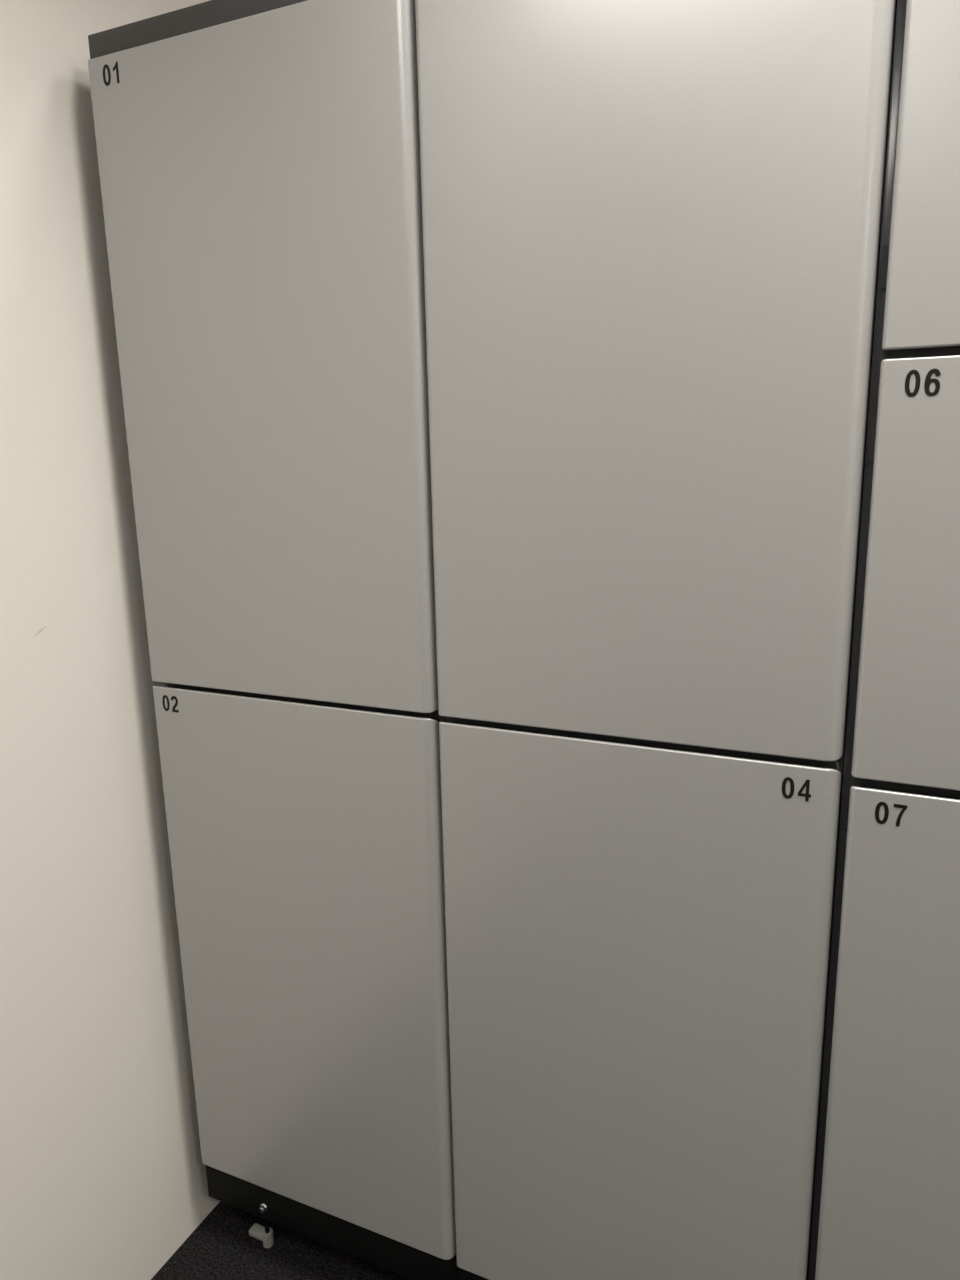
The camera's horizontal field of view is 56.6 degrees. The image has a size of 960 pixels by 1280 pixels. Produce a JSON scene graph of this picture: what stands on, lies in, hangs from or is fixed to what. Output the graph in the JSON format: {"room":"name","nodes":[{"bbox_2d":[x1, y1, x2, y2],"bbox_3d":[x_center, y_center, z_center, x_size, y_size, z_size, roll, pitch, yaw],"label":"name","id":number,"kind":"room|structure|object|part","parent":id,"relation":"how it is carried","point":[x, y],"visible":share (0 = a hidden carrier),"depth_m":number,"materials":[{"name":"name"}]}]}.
{"room":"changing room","nodes":[
{"label":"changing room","id":0,"kind":"room"},
{"bbox_2d":[0,0,219,1279],"bbox_3d":[-1.367,0.189,-0.255,0.100,2.601,4.935,4,14,24],"label":"wall","id":1,"kind":"structure","parent":0,"point":[103,1176],"depth_m":1.31,"materials":[{"name":"white paint"}]},
{"bbox_2d":[151,1201,408,1279],"bbox_3d":[0.083,1.617,-0.606,3.225,0.100,4.935,4,14,24],"label":"floor","id":2,"kind":"structure","parent":0,"point":[222,1247],"depth_m":1.58,"materials":[{"name":"carpet"}]},
{"bbox_2d":[88,0,457,1279],"bbox_3d":[-0.175,0.104,1.530,0.498,1.948,0.525,4,14,24],"label":"tall cabinet","id":3,"kind":"object","parent":2,"relation":"on","point":[259,164],"visible":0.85,"depth_m":1.24,"materials":[{"name":"grey paint"}]},
{"bbox_3d":[-0.194,-0.833,1.328,0.497,0.030,0.517,4,14,24],"label":"trim","id":4,"kind":"part","parent":3,"relation":"part of","materials":[{"name":"grey paint"}]},
{"bbox_3d":[-0.291,-0.342,1.199,0.496,0.864,0.022,4,14,24],"label":"door","id":5,"kind":"part","parent":3,"relation":"part of","materials":[{"name":"silver metal"}]},
{"bbox_3d":[-0.383,1.031,1.596,0.008,0.074,0.008,4,14,24],"label":"threaded stem","id":6,"kind":"part","parent":3,"relation":"part of","materials":[{"name":"black paint"}]},
{"bbox_3d":[-0.272,0.512,1.387,0.496,0.872,0.022,4,14,24],"label":"door","id":7,"kind":"part","parent":3,"relation":"part of","materials":[{"name":"silver metal"}]},
{"bbox_2d":[415,0,896,1279],"bbox_3d":[0.279,0.139,1.325,0.499,1.948,0.525,4,14,24],"label":"tall cabinet","id":8,"kind":"object","parent":2,"relation":"on","point":[652,228],"visible":0.98,"depth_m":1.03,"materials":[{"name":"grey paint"}]},
{"bbox_3d":[0.183,0.550,1.182,0.497,0.873,0.022,4,14,24],"label":"door","id":9,"kind":"part","parent":8,"relation":"part of","materials":[{"name":"silver metal"}]},
{"bbox_3d":[0.164,-0.307,0.993,0.497,0.865,0.022,4,14,24],"label":"door","id":10,"kind":"part","parent":8,"relation":"part of","materials":[{"name":"silver metal"}]},
{"bbox_2d":[808,0,959,1279],"bbox_3d":[0.736,0.175,1.119,0.504,1.948,0.525,4,14,24],"label":"tall cabinet","id":11,"kind":"object","parent":2,"relation":"on","point":[886,1201],"visible":1,"depth_m":0.95,"materials":[{"name":"grey paint"}]},
{"bbox_3d":[0.643,0.592,0.975,0.494,0.853,0.022,4,14,24],"label":"door","id":12,"kind":"part","parent":11,"relation":"part of","materials":[{"name":"silver metal"}]},
{"bbox_3d":[0.629,-0.048,0.835,0.494,0.437,0.022,4,14,24],"label":"door","id":13,"kind":"part","parent":11,"relation":"part of","materials":[{"name":"silver metal"}]},
{"bbox_3d":[0.620,-0.482,0.739,0.494,0.433,0.022,4,14,24],"label":"door","id":14,"kind":"part","parent":11,"relation":"part of","materials":[{"name":"silver metal"}]}
]}

